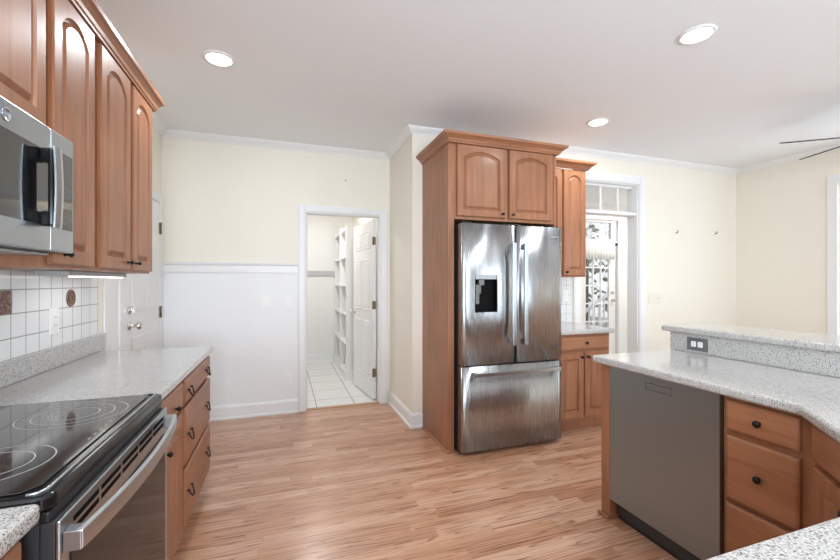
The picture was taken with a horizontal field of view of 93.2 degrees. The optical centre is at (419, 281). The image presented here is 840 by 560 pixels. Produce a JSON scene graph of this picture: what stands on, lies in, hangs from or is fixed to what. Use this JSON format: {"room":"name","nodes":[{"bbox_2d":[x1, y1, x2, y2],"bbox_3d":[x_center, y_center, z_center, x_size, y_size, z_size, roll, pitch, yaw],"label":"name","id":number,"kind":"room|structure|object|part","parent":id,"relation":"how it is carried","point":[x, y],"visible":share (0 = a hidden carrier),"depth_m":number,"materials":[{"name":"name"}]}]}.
{"room":"kitchen","nodes":[
{"label":"kitchen","id":0,"kind":"room"},
{"bbox_2d":[18,126,161,350],"bbox_3d":[-1.305,-0.040,0.293,0.120,2.750,7.400,0,0,-19],"label":"wall","id":1,"kind":"structure","parent":0,"point":[156,137],"depth_m":3.50,"materials":[{"name":"white paint"}]},
{"bbox_2d":[0,0,45,124],"bbox_3d":[-1.278,-0.772,0.946,0.354,0.554,0.768,0,0,-19],"label":"upper cabinet","id":2,"kind":"object","parent":1,"relation":"attached to","point":[22,22],"visible":0.77,"depth_m":1.22,"materials":[{"name":"brown wood"}]},
{"bbox_2d":[0,96,72,254],"bbox_3d":[-1.240,-0.286,0.976,0.433,0.393,0.735,0,0,-19],"label":"microwave","id":3,"kind":"object","parent":2,"relation":"attached to","point":[36,162],"visible":1,"depth_m":1.16,"materials":[{"name":"grey metal"}]},
{"bbox_3d":[-1.062,-0.287,0.976,0.002,0.230,0.560,0,0,-19],"label":"door glass","id":4,"kind":"part","parent":3,"relation":"part of","materials":[{"name":"black glass"}]},
{"bbox_3d":[-1.073,-0.290,0.957,0.030,0.383,0.590,0,0,-19],"label":"door","id":5,"kind":"part","parent":3,"relation":"part of","materials":[{"name":"silver metal"}]},
{"bbox_3d":[-1.120,-0.285,1.200,0.034,0.235,0.040,0,0,-19],"label":"handle","id":6,"kind":"part","parent":3,"relation":"part of","materials":[{"name":"black"}]},
{"bbox_3d":[-1.192,-0.290,1.305,0.030,0.383,0.141,0,0,-19],"label":"control panel","id":7,"kind":"part","parent":3,"relation":"part of","materials":[{"name":"silver metal"}]},
{"bbox_3d":[-1.175,-0.297,1.305,0.002,0.250,0.125,0,0,-19],"label":"display glass","id":8,"kind":"part","parent":3,"relation":"part of","materials":[{"name":"black ceramic"}]},
{"bbox_2d":[0,0,94,269],"bbox_3d":[-1.462,-0.549,1.485,0.354,0.999,0.369,0,0,-19],"label":"upper cabinet","id":9,"kind":"object","parent":1,"relation":"attached to","point":[70,43],"visible":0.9,"depth_m":1.51,"materials":[{"name":"brown wood"}]},
{"bbox_3d":[-1.278,-0.100,1.448,0.029,0.020,0.020,0,0,-19],"label":"knob","id":10,"kind":"part","parent":9,"relation":"part of","materials":[{"name":"black metal"}]},
{"bbox_3d":[-1.330,-0.554,1.524,0.020,0.984,0.317,0,0,-19],"label":"door","id":11,"kind":"part","parent":9,"relation":"part of","materials":[{"name":"brown wood"}]},
{"bbox_2d":[0,270,97,361],"bbox_3d":[-1.521,0.135,1.133,0.016,0.368,2.730,0,0,-19],"label":"tile backsplash","id":12,"kind":"structure","parent":1,"relation":"attached to","point":[26,298],"depth_m":1.85,"materials":[{"name":"white tile"}]},
{"bbox_2d":[49,308,58,334],"bbox_3d":[-1.799,0.193,1.954,0.008,0.128,0.080,0,0,-19],"label":"wall outlet","id":13,"kind":"object","parent":12,"relation":"attached to","point":[53,312],"visible":1,"depth_m":1.94,"materials":[{"name":"white plastic"}]},
{"bbox_2d":[22,41,151,273],"bbox_3d":[-1.645,-0.549,2.018,0.354,0.999,0.756,0,0,-19],"label":"upper cabinet","id":14,"kind":"object","parent":1,"relation":"attached to","point":[123,118],"visible":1,"depth_m":1.94,"materials":[{"name":"brown wood"}]},
{"bbox_2d":[34,270,126,277],"bbox_3d":[-1.664,-0.036,1.988,0.120,0.026,0.660,0,0,-19],"label":"light","id":15,"kind":"object","parent":14,"relation":"attached to","point":[36,272],"visible":1,"depth_m":1.79,"materials":[{"name":"grey plastic"}]},
{"bbox_3d":[-1.459,-0.554,1.901,0.020,0.984,0.350,0,0,-19],"label":"door","id":16,"kind":"part","parent":14,"relation":"part of","materials":[{"name":"brown wood"}]},
{"bbox_2d":[68,0,164,111],"bbox_3d":[-1.427,-1.087,1.407,0.369,0.076,2.188,0,0,-19],"label":"crown molding","id":17,"kind":"structure","parent":14,"relation":"on","point":[90,11],"depth_m":1.83,"materials":[{"name":"brown wood"}]},
{"bbox_3d":[-1.580,-0.554,2.254,0.020,0.984,0.315,0,0,-19],"label":"door","id":18,"kind":"part","parent":14,"relation":"part of","materials":[{"name":"brown wood"}]},
{"bbox_2d":[103,189,162,350],"bbox_3d":[-2.193,0.270,3.098,0.018,2.130,1.242,0,0,-19],"label":"trim","id":19,"kind":"structure","parent":1,"relation":"attached to","point":[114,289],"depth_m":2.72,"materials":[{"name":"white paint"}]},
{"bbox_2d":[126,199,161,349],"bbox_3d":[-2.195,0.310,3.226,0.094,2.040,0.832,0,0,-19],"label":"door","id":20,"kind":"structure","parent":1,"relation":"in","point":[143,308],"depth_m":3.26,"materials":[{"name":"white paint"}]},
{"bbox_2d":[162,137,389,401],"bbox_3d":[-1.392,-0.040,4.111,2.190,2.750,0.120,0,0,-19],"label":"wall","id":21,"kind":"structure","parent":0,"point":[223,202],"depth_m":3.95,"materials":[{"name":"white paint"}]},
{"bbox_2d":[163,272,297,405],"bbox_3d":[-1.833,0.620,3.892,1.214,1.430,0.008,0,0,-19],"label":"wainscot","id":22,"kind":"structure","parent":21,"relation":"attached to","point":[254,345],"depth_m":3.91,"materials":[{"name":"white paint"}]},
{"bbox_2d":[262,296,269,306],"bbox_3d":[-1.543,0.195,3.982,0.078,0.117,0.008,0,0,-19],"label":"light switch","id":23,"kind":"object","parent":22,"relation":"attached to","point":[265,299],"visible":1,"depth_m":3.98,"materials":[{"name":"white plastic"}]},
{"bbox_2d":[285,372,291,383],"bbox_3d":[-1.343,0.981,4.051,0.072,0.115,0.008,0,0,-19],"label":"wall outlet","id":24,"kind":"object","parent":22,"relation":"attached to","point":[288,376],"visible":1,"depth_m":4.05,"materials":[{"name":"white plastic"}]},
{"bbox_2d":[163,262,297,272],"bbox_3d":[-1.822,-0.141,3.878,1.204,0.092,0.026,0,0,-19],"label":"trim","id":25,"kind":"structure","parent":21,"relation":"attached to","point":[167,266],"depth_m":3.86,"materials":[{"name":"white paint"}]},
{"bbox_2d":[209,399,297,421],"bbox_3d":[-1.816,1.268,3.879,1.196,0.135,0.028,0,0,-19],"label":"baseboard","id":26,"kind":"structure","parent":21,"relation":"attached to","point":[257,409],"depth_m":3.93,"materials":[{"name":"white paint"}]},
{"bbox_2d":[298,204,386,411],"bbox_3d":[-0.829,0.269,4.289,0.934,2.132,0.146,0,0,-19],"label":"trim","id":27,"kind":"structure","parent":21,"relation":"attached to","point":[380,215],"depth_m":4.21,"materials":[{"name":"white paint"}]},
{"bbox_2d":[306,401,378,410],"bbox_3d":[-0.821,1.331,4.266,0.766,0.008,0.055,0,0,-19],"label":"trim","id":28,"kind":"structure","parent":21,"relation":"attached to","point":[376,402],"depth_m":4.25,"materials":[{"name":"brown wood"}]},
{"bbox_2d":[307,215,352,360],"bbox_3d":[-1.943,-0.040,6.586,1.630,2.750,0.120,0,0,-19],"label":"wall","id":29,"kind":"structure","parent":0,"point":[321,230],"depth_m":6.62,"materials":[{"name":"white paint"}]},
{"bbox_2d":[307,353,332,362],"bbox_3d":[-1.636,1.268,5.364,1.180,0.135,2.390,0,0,-19],"label":"baseboard","id":30,"kind":"structure","parent":29,"relation":"attached to","point":[313,358],"depth_m":6.60,"materials":[{"name":"white paint"}]},
{"bbox_2d":[307,271,333,275],"bbox_3d":[-2.008,-0.145,6.486,1.198,0.080,0.023,0,0,-19],"label":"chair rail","id":31,"kind":"object","parent":29,"relation":"attached to","point":[309,273],"visible":0.36,"depth_m":6.60,"materials":[{"name":"grey wood"}]},
{"bbox_2d":[353,134,424,428],"bbox_3d":[-0.564,-0.040,5.215,0.148,2.750,3.368,0,0,-19],"label":"wall","id":32,"kind":"structure","parent":0,"point":[405,169],"depth_m":3.80,"materials":[{"name":"white paint"}]},
{"bbox_2d":[350,219,375,398],"bbox_3d":[-0.674,0.306,4.819,0.171,2.033,0.795,0,0,-26],"label":"door","id":33,"kind":"structure","parent":32,"relation":"in","point":[364,310],"depth_m":4.71,"materials":[{"name":"white paint"}]},
{"bbox_2d":[173,361,676,559],"bbox_3d":[1.435,1.365,2.499,6.734,0.060,10.040,0,0,-19],"label":"floor","id":34,"kind":"structure","parent":0,"point":[351,482],"depth_m":2.49,"materials":[{"name":"brown wood"}]},
{"bbox_2d":[0,542,20,559],"bbox_3d":[-0.905,0.898,0.280,0.625,0.874,0.795,0,0,-19],"label":"base cabinet","id":35,"kind":"object","parent":34,"relation":"on","point":[14,553],"visible":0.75,"depth_m":0.71,"materials":[{"name":"brown wood"}]},
{"bbox_2d":[0,504,39,558],"bbox_3d":[-0.898,0.441,0.278,0.639,0.040,0.808,0,0,-19],"label":"countertop","id":36,"kind":"structure","parent":35,"relation":"on","point":[15,522],"depth_m":0.71,"materials":[{"name":"stone"}]},
{"bbox_2d":[0,393,176,559],"bbox_3d":[-1.107,0.874,1.045,0.712,0.923,0.762,0,0,-19],"label":"range","id":37,"kind":"object","parent":34,"relation":"on","point":[95,470],"visible":1,"depth_m":1.04,"materials":[{"name":"grey"}]},
{"bbox_2d":[0,393,161,511],"bbox_3d":[-1.143,0.431,1.032,0.635,0.038,0.762,0,0,-19],"label":"cooktop","id":38,"kind":"object","parent":37,"relation":"in","point":[49,450],"depth_m":1.03,"materials":[{"name":"black glass"}]},
{"bbox_3d":[-0.851,0.791,1.133,0.024,0.638,0.754,0,0,-19],"label":"oven door","id":39,"kind":"part","parent":37,"relation":"part of","materials":[{"name":"grey metal"}]},
{"bbox_3d":[-0.800,0.518,1.150,0.064,0.042,0.742,0,0,-19],"label":"handle","id":40,"kind":"part","parent":37,"relation":"part of","materials":[{"name":"silver metal"}]},
{"bbox_2d":[161,382,182,559],"bbox_3d":[-1.346,0.898,1.606,0.650,0.874,0.437,0,0,-19],"label":"base cabinet","id":41,"kind":"object","parent":34,"relation":"on","point":[173,401],"visible":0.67,"depth_m":1.76,"materials":[{"name":"brown wood"}]},
{"bbox_2d":[0,346,212,405],"bbox_3d":[-1.475,0.441,1.958,0.636,0.040,1.190,0,0,-19],"label":"countertop","id":42,"kind":"structure","parent":41,"relation":"on","point":[118,373],"depth_m":1.77,"materials":[{"name":"stone"}]},
{"bbox_2d":[0,333,105,387],"bbox_3d":[-1.529,0.370,1.168,0.021,0.102,2.800,0,0,-19],"label":"backsplash","id":43,"kind":"structure","parent":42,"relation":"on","point":[13,370],"depth_m":1.88,"materials":[{"name":"stone"}]},
{"bbox_3d":[-1.020,0.703,1.616,0.029,0.024,0.024,0,0,-19],"label":"knob","id":44,"kind":"part","parent":41,"relation":"part of","materials":[{"name":"black metal"}]},
{"bbox_3d":[-1.075,0.537,1.703,0.024,0.119,0.395,0,0,-19],"label":"drawer","id":45,"kind":"part","parent":41,"relation":"part of","materials":[{"name":"brown wood"}]},
{"bbox_3d":[-1.077,0.915,1.703,0.020,0.590,0.395,0,0,-19],"label":"door","id":46,"kind":"part","parent":41,"relation":"part of","materials":[{"name":"brown wood"}]},
{"bbox_2d":[180,356,210,530],"bbox_3d":[-1.535,0.898,2.157,0.650,0.874,0.725,0,0,-19],"label":"base cabinet","id":47,"kind":"object","parent":34,"relation":"on","point":[196,408],"visible":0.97,"depth_m":2.15,"materials":[{"name":"brown wood"}]},
{"bbox_3d":[-1.155,1.054,2.009,0.028,0.052,0.087,0,0,-19],"label":"bail pull","id":48,"kind":"part","parent":47,"relation":"part of","materials":[{"name":"black metal"}]},
{"bbox_3d":[-1.155,0.770,2.009,0.028,0.052,0.087,0,0,-19],"label":"bail pull","id":49,"kind":"part","parent":47,"relation":"part of","materials":[{"name":"black metal"}]},
{"bbox_3d":[-1.155,0.552,2.009,0.028,0.052,0.087,0,0,-19],"label":"bail pull","id":50,"kind":"part","parent":47,"relation":"part of","materials":[{"name":"black metal"}]},
{"bbox_3d":[-1.261,0.757,2.249,0.024,0.275,0.678,0,0,-19],"label":"drawer","id":51,"kind":"part","parent":47,"relation":"part of","materials":[{"name":"brown wood"}]},
{"bbox_3d":[-1.261,0.537,2.249,0.024,0.119,0.678,0,0,-19],"label":"drawer","id":52,"kind":"part","parent":47,"relation":"part of","materials":[{"name":"brown wood"}]},
{"bbox_3d":[-1.261,1.063,2.249,0.024,0.293,0.678,0,0,-19],"label":"drawer","id":53,"kind":"part","parent":47,"relation":"part of","materials":[{"name":"brown wood"}]},
{"bbox_2d":[334,223,360,379],"bbox_3d":[-1.086,0.265,6.073,0.310,2.140,1.326,0,0,-19],"label":"pantry shelving","id":54,"kind":"object","parent":34,"relation":"on","point":[344,241],"visible":0.66,"depth_m":5.94,"materials":[{"name":"white paint"}]},
{"bbox_2d":[416,129,568,454],"bbox_3d":[0.610,0.091,3.497,1.132,2.487,0.694,0,0,-19],"label":"tall cabinet","id":55,"kind":"object","parent":34,"relation":"on","point":[478,178],"visible":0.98,"depth_m":3.25,"materials":[{"name":"brown wood"}]},
{"bbox_3d":[0.131,0.120,3.378,0.022,2.430,0.608,0,0,-19],"label":"panel","id":56,"kind":"part","parent":55,"relation":"part of","materials":[{"name":"brown wood"}]},
{"bbox_3d":[0.144,1.326,3.361,0.064,0.018,0.594,0,0,-19],"label":"shoe moulding","id":57,"kind":"part","parent":55,"relation":"part of","materials":[{"name":"brown wood"}]},
{"bbox_3d":[0.491,-0.799,3.169,0.428,0.562,0.020,0,0,-19],"label":"door","id":58,"kind":"part","parent":55,"relation":"part of","materials":[{"name":"brown wood"}]},
{"bbox_3d":[0.610,-1.117,3.497,1.132,0.069,0.694,0,0,-19],"label":"crown","id":59,"kind":"part","parent":55,"relation":"part of","materials":[{"name":"brown wood"}]},
{"bbox_3d":[0.925,-0.799,3.317,0.415,0.562,0.020,0,0,-19],"label":"door","id":60,"kind":"part","parent":55,"relation":"part of","materials":[{"name":"brown wood"}]},
{"bbox_3d":[1.061,0.120,3.697,0.022,2.430,0.608,0,0,-19],"label":"panel","id":61,"kind":"part","parent":55,"relation":"part of","materials":[{"name":"brown wood"}]},
{"bbox_2d":[454,221,560,452],"bbox_3d":[0.651,0.435,3.454,0.918,1.800,0.746,0,0,-19],"label":"refrigerator","id":62,"kind":"object","parent":34,"relation":"on","point":[507,277],"visible":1,"depth_m":3.13,"materials":[{"name":"grey metal"}]},
{"bbox_3d":[0.531,0.095,3.122,0.476,1.090,0.076,0,0,-19],"label":"door","id":63,"kind":"part","parent":62,"relation":"part of","materials":[{"name":"silver metal"}]},
{"bbox_3d":[0.506,-0.037,3.104,0.184,0.035,0.054,0,0,-19],"label":"dispenser panel","id":64,"kind":"part","parent":62,"relation":"part of","materials":[{"name":"grey metal"}]},
{"bbox_3d":[0.740,0.978,3.194,0.918,0.650,0.076,0,0,-19],"label":"freezer drawer","id":65,"kind":"part","parent":62,"relation":"part of","materials":[{"name":"silver metal"}]},
{"bbox_3d":[0.729,0.095,3.122,0.032,0.800,0.066,0,0,-19],"label":"handle","id":66,"kind":"part","parent":62,"relation":"part of","materials":[{"name":"silver metal"}]},
{"bbox_3d":[0.773,0.708,3.139,0.784,0.030,0.062,0,0,-19],"label":"handle","id":67,"kind":"part","parent":62,"relation":"part of","materials":[{"name":"silver metal"}]},
{"bbox_3d":[0.830,0.095,3.156,0.032,0.800,0.066,0,0,-19],"label":"handle","id":68,"kind":"part","parent":62,"relation":"part of","materials":[{"name":"silver metal"}]},
{"bbox_3d":[0.967,0.095,3.272,0.438,1.090,0.076,0,0,-19],"label":"door","id":69,"kind":"part","parent":62,"relation":"part of","materials":[{"name":"silver metal"}]},
{"bbox_2d":[559,333,608,430],"bbox_3d":[1.361,0.898,3.789,0.602,0.874,0.628,0,0,-19],"label":"base cabinet","id":70,"kind":"object","parent":34,"relation":"on","point":[581,377],"visible":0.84,"depth_m":3.52,"materials":[{"name":"brown wood"}]},
{"bbox_3d":[1.322,0.911,3.485,0.273,0.577,0.020,0,0,-19],"label":"door","id":71,"kind":"part","parent":70,"relation":"part of","materials":[{"name":"brown wood"}]},
{"bbox_3d":[1.456,0.541,3.529,0.555,0.117,0.024,0,0,-19],"label":"drawer","id":72,"kind":"part","parent":70,"relation":"part of","materials":[{"name":"brown wood"}]},
{"bbox_2d":[561,322,614,334],"bbox_3d":[1.374,0.441,3.797,0.630,0.040,0.624,0,0,-19],"label":"countertop","id":73,"kind":"structure","parent":70,"relation":"on","point":[567,328],"depth_m":3.58,"materials":[{"name":"stone"}]},
{"bbox_3d":[1.591,0.911,3.577,0.270,0.577,0.020,0,0,-19],"label":"door","id":74,"kind":"part","parent":70,"relation":"part of","materials":[{"name":"brown wood"}]},
{"bbox_2d":[598,364,618,519],"bbox_3d":[1.329,0.898,2.360,0.616,0.874,0.077,0,0,-19],"label":"end panel","id":75,"kind":"object","parent":34,"relation":"on","point":[609,507],"visible":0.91,"depth_m":2.25,"materials":[{"name":"brown wood"}]},
{"bbox_3d":[1.045,1.325,2.263,0.016,0.020,0.077,0,0,-19],"label":"shoe moulding","id":76,"kind":"part","parent":75,"relation":"part of","materials":[{"name":"brown wood"}]},
{"bbox_2d":[610,366,723,559],"bbox_3d":[1.436,0.901,2.041,0.580,0.868,0.592,0,0,-19],"label":"dishwasher","id":77,"kind":"object","parent":34,"relation":"on","point":[667,437],"visible":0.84,"depth_m":1.89,"materials":[{"name":"grey metal"}]},
{"bbox_3d":[1.422,1.278,2.036,0.450,0.115,0.586,0,0,-19],"label":"toe panel","id":78,"kind":"part","parent":77,"relation":"part of","materials":[{"name":"black plastic"}]},
{"bbox_2d":[617,504,700,559],"bbox_3d":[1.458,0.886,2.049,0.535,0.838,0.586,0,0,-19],"label":"toe kick","id":79,"kind":"object","parent":77,"relation":"in","point":[680,552],"depth_m":2.01,"materials":[{"name":"grey"}]},
{"bbox_2d":[724,396,815,553],"bbox_3d":[1.577,0.898,1.612,0.626,0.874,0.303,0,0,-19],"label":"base cabinet","id":80,"kind":"object","parent":34,"relation":"on","point":[769,462],"visible":0.71,"depth_m":1.51,"materials":[{"name":"brown wood"}]},
{"bbox_3d":[1.292,0.760,1.523,0.029,0.028,0.028,0,0,-19],"label":"knob","id":81,"kind":"part","parent":80,"relation":"part of","materials":[{"name":"black metal"}]},
{"bbox_3d":[1.292,0.546,1.523,0.029,0.028,0.028,0,0,-19],"label":"knob","id":82,"kind":"part","parent":80,"relation":"part of","materials":[{"name":"black metal"}]},
{"bbox_3d":[1.314,1.058,1.530,0.024,0.295,0.248,0,0,-19],"label":"drawer","id":83,"kind":"part","parent":80,"relation":"part of","materials":[{"name":"brown wood"}]},
{"bbox_3d":[1.314,0.760,1.530,0.024,0.260,0.248,0,0,-19],"label":"drawer","id":84,"kind":"part","parent":80,"relation":"part of","materials":[{"name":"brown wood"}]},
{"bbox_3d":[1.314,0.546,1.530,0.024,0.122,0.248,0,0,-19],"label":"drawer","id":85,"kind":"part","parent":80,"relation":"part of","materials":[{"name":"brown wood"}]},
{"bbox_2d":[812,424,839,525],"bbox_3d":[1.449,0.898,0.991,0.570,0.874,0.640,0,0,26],"label":"base cabinet","id":86,"kind":"object","parent":34,"relation":"on","point":[825,450],"visible":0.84,"depth_m":1.28,"materials":[{"name":"brown wood"}]},
{"bbox_3d":[1.228,0.546,1.105,0.024,0.122,0.570,0,0,26],"label":"drawer","id":87,"kind":"part","parent":86,"relation":"part of","materials":[{"name":"brown wood"}]},
{"bbox_3d":[1.292,0.917,1.231,0.020,0.575,0.288,0,0,26],"label":"door","id":88,"kind":"part","parent":86,"relation":"part of","materials":[{"name":"brown wood"}]},
{"bbox_3d":[0.743,0.898,0.376,0.890,0.874,0.560,0,0,-19],"label":"base cabinet","id":89,"kind":"object","parent":34,"relation":"on","visible":0},
{"bbox_2d":[593,349,839,559],"bbox_3d":[1.003,0.441,1.161,1.970,0.040,2.148,0,0,-19],"label":"countertop","id":90,"kind":"structure","parent":89,"relation":"on","point":[814,397],"depth_m":1.55,"materials":[{"name":"stone"}]},
{"bbox_2d":[96,0,839,204],"bbox_3d":[1.939,-1.445,2.672,7.800,0.060,10.040,0,0,-19],"label":"ceiling","id":91,"kind":"structure","parent":0,"point":[351,74],"depth_m":2.68,"materials":[{"name":"white paint"}]},
{"bbox_2d":[202,50,234,66],"bbox_3d":[-1.273,-1.409,2.513,0.190,0.010,0.190,0,0,-19],"label":"recessed light","id":92,"kind":"object","parent":91,"relation":"in","point":[214,57],"visible":1,"depth_m":2.50,"materials":[{"name":"white paint"}]},
{"bbox_2d":[586,117,609,126],"bbox_3d":[1.573,-1.409,3.507,0.190,0.010,0.190,0,0,-19],"label":"recessed light","id":93,"kind":"object","parent":91,"relation":"in","point":[601,121],"visible":1,"depth_m":3.50,"materials":[{"name":"white paint"}]},
{"bbox_2d":[677,24,717,44],"bbox_3d":[1.582,-1.409,2.268,0.190,0.010,0.190,0,0,-19],"label":"recessed light","id":94,"kind":"object","parent":91,"relation":"in","point":[699,33],"visible":1,"depth_m":2.26,"materials":[{"name":"white paint"}]},
{"bbox_2d":[779,137,839,159],"bbox_3d":[3.545,-1.249,3.049,1.106,0.330,1.149,0,0,-19],"label":"ceiling fan","id":95,"kind":"object","parent":91,"relation":"hanging from","point":[836,137],"visible":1,"depth_m":3.17,"materials":[{"name":"white metal"}]},
{"bbox_3d":[3.156,-1.130,3.156,0.455,0.047,0.132,0,0,19],"label":"blade","id":96,"kind":"part","parent":95,"relation":"part of","materials":[{"name":"grey"}]},
{"bbox_3d":[3.508,-1.130,3.406,0.132,0.047,0.455,0,0,1],"label":"blade","id":97,"kind":"part","parent":95,"relation":"part of","materials":[{"name":"grey"}]},
{"bbox_2d":[425,136,735,350],"bbox_3d":[2.000,-0.040,4.416,4.184,2.750,0.140,0,0,-19],"label":"wall","id":98,"kind":"structure","parent":0,"point":[693,269],"depth_m":4.74,"materials":[{"name":"white paint"}]},
{"bbox_2d":[152,112,839,174],"bbox_3d":[1.843,-1.385,1.307,6.494,0.060,7.280,0,0,-19],"label":"crown molding","id":99,"kind":"structure","parent":98,"relation":"attached to","point":[157,124],"depth_m":4.18,"materials":[{"name":"white paint"}]},
{"bbox_2d":[561,277,570,321],"bbox_3d":[1.283,0.186,4.092,0.650,0.470,0.008,0,0,-19],"label":"backsplash","id":100,"kind":"structure","parent":98,"relation":"attached to","point":[565,281],"depth_m":4.18,"materials":[{"name":"white tile"}]},
{"bbox_2d":[562,290,567,300],"bbox_3d":[1.523,0.145,4.165,0.072,0.115,0.008,0,0,-19],"label":"wall outlet","id":101,"kind":"object","parent":100,"relation":"attached to","point":[564,292],"visible":1,"depth_m":4.16,"materials":[{"name":"white plastic"}]},
{"bbox_2d":[556,157,596,276],"bbox_3d":[1.341,-0.601,3.906,0.640,1.102,0.394,0,0,-19],"label":"upper cabinet","id":102,"kind":"object","parent":98,"relation":"attached to","point":[570,184],"visible":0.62,"depth_m":3.81,"materials":[{"name":"brown wood"}]},
{"bbox_3d":[1.226,-0.570,3.738,0.255,1.015,0.020,0,0,-19],"label":"door","id":103,"kind":"part","parent":102,"relation":"part of","materials":[{"name":"brown wood"}]},
{"bbox_3d":[1.488,-0.570,3.827,0.257,1.015,0.020,0,0,-19],"label":"door","id":104,"kind":"part","parent":102,"relation":"part of","materials":[{"name":"brown wood"}]},
{"bbox_3d":[1.372,-1.117,3.916,0.574,0.069,0.392,0,0,-19],"label":"crown","id":105,"kind":"part","parent":102,"relation":"part of","materials":[{"name":"brown wood"}]},
{"bbox_2d":[573,171,645,352],"bbox_3d":[2.073,0.070,4.427,1.000,2.530,0.166,0,0,-19],"label":"trim","id":106,"kind":"structure","parent":98,"relation":"attached to","point":[636,197],"depth_m":4.50,"materials":[{"name":"white paint"}]},
{"bbox_2d":[586,183,635,216],"bbox_3d":[2.066,-0.921,4.447,0.786,0.333,0.115,0,0,-19],"label":"window","id":107,"kind":"structure","parent":98,"relation":"in","point":[617,213],"depth_m":4.44,"materials":[{"name":"white paint"}]},
{"bbox_2d":[648,293,660,303],"bbox_3d":[2.711,0.191,4.577,0.190,0.115,0.016,0,0,-19],"label":"light switch","id":108,"kind":"object","parent":98,"relation":"attached to","point":[652,298],"visible":1,"depth_m":4.58,"materials":[{"name":"beige plastic"}]},
{"bbox_2d":[586,202,626,353],"bbox_3d":[2.429,-0.040,6.920,3.880,2.750,0.120,0,0,-19],"label":"door frame","id":109,"kind":"structure","parent":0,"point":[593,206],"depth_m":7.31,"materials":[{"name":"white paint"}]},
{"bbox_2d":[582,246,615,353],"bbox_3d":[3.210,0.315,7.145,0.817,2.020,0.110,0,0,-19],"label":"door","id":110,"kind":"structure","parent":109,"relation":"in","point":[611,264],"depth_m":7.25,"materials":[{"name":"white paint"}]},
{"bbox_2d":[586,219,615,240],"bbox_3d":[3.208,-0.927,7.176,0.810,0.373,0.060,0,0,-19],"label":"window","id":111,"kind":"structure","parent":109,"relation":"in","point":[612,224],"depth_m":7.24,"materials":[{"name":"white paint"}]},
{"bbox_2d":[581,214,621,352],"bbox_3d":[3.229,0.065,7.116,0.990,2.540,0.026,0,0,-19],"label":"trim","id":112,"kind":"structure","parent":109,"relation":"attached to","point":[594,217],"depth_m":7.24,"materials":[{"name":"white paint"}]},
{"bbox_2d":[586,241,617,259],"bbox_3d":[3.236,-0.560,7.110,0.760,0.322,0.055,0,0,-19],"label":"valance","id":113,"kind":"object","parent":109,"relation":"hanging from","point":[594,250],"visible":0.97,"depth_m":7.09,"materials":[{"name":"white fabric"}]},
{"bbox_2d":[674,349,838,377],"bbox_3d":[2.056,0.823,1.396,0.125,1.025,2.410,0,0,-19],"label":"wall","id":114,"kind":"structure","parent":0,"point":[674,349],"depth_m":2.05,"materials":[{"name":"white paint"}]},
{"bbox_2d":[661,323,839,352],"bbox_3d":[2.132,0.291,1.446,0.410,0.036,2.455,0,0,-19],"label":"countertop","id":115,"kind":"structure","parent":114,"relation":"on","point":[815,341],"depth_m":2.09,"materials":[{"name":"stone"}]},
{"bbox_2d":[670,331,839,377],"bbox_3d":[1.944,0.365,1.491,0.024,0.111,2.162,0,0,-19],"label":"backsplash","id":116,"kind":"structure","parent":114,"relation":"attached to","point":[827,363],"depth_m":2.00,"materials":[{"name":"stone"}]},
{"bbox_2d":[687,337,707,351],"bbox_3d":[1.635,0.368,2.343,0.008,0.075,0.122,0,0,-19],"label":"wall outlet","id":117,"kind":"object","parent":116,"relation":"attached to","point":[698,344],"visible":1,"depth_m":2.34,"materials":[{"name":"grey plastic"}]},
{"bbox_2d":[736,150,839,335],"bbox_3d":[5.091,-0.040,2.060,0.140,2.750,6.600,0,0,-19],"label":"wall","id":118,"kind":"structure","parent":0,"point":[781,210],"depth_m":4.54,"materials":[{"name":"white paint"}]},
{"bbox_2d":[827,174,839,334],"bbox_3d":[4.581,-0.220,3.418,0.125,1.770,1.620,0,0,-19],"label":"window","id":119,"kind":"structure","parent":118,"relation":"in","point":[832,181],"depth_m":4.13,"materials":[{"name":"white paint"}]},
{"label":"outside","id":120,"kind":"structure","parent":0,"visible":0},
{"bbox_2d":[586,316,606,326],"bbox_3d":[3.385,1.735,14.810,12.000,0.200,14.170,0,0,-19],"label":"yard","id":121,"kind":"structure","parent":120,"point":[596,318],"depth_m":16.03,"materials":[{"name":"grey"}]},
{"bbox_2d":[586,223,606,322],"bbox_3d":[6.620,-1.442,15.992,1.812,6.147,1.703,0,0,-19],"label":"tree","id":122,"kind":"object","parent":121,"relation":"on","point":[593,237],"visible":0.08,"depth_m":15.92,"materials":[{"name":"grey plant"}]},
{"bbox_2d":[586,293,606,325],"bbox_3d":[4.178,0.785,9.252,1.400,1.680,0.100,0,0,-19],"label":"stair railing","id":123,"kind":"object","parent":121,"relation":"on","point":[604,296],"visible":0.12,"depth_m":9.24,"materials":[{"name":"white paint"}]},
{"bbox_3d":[4.178,0.435,9.252,1.346,0.857,0.090,0,0,-19],"label":"handrail","id":124,"kind":"part","parent":123,"relation":"part of","materials":[{"name":"white paint"}]},
{"bbox_2d":[586,225,606,311],"bbox_3d":[4.172,-1.432,11.563,1.768,6.121,1.750,0,0,-19],"label":"tree","id":125,"kind":"object","parent":121,"relation":"on","point":[590,227],"visible":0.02,"depth_m":11.11,"materials":[{"name":"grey plant"}]},
{"bbox_2d":[589,224,608,310],"bbox_3d":[6.534,-1.375,12.386,1.771,6.003,1.738,0,0,-19],"label":"tree","id":126,"kind":"object","parent":121,"relation":"on","point":[603,269],"visible":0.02,"depth_m":12.82,"materials":[{"name":"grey plant"}]}
]}

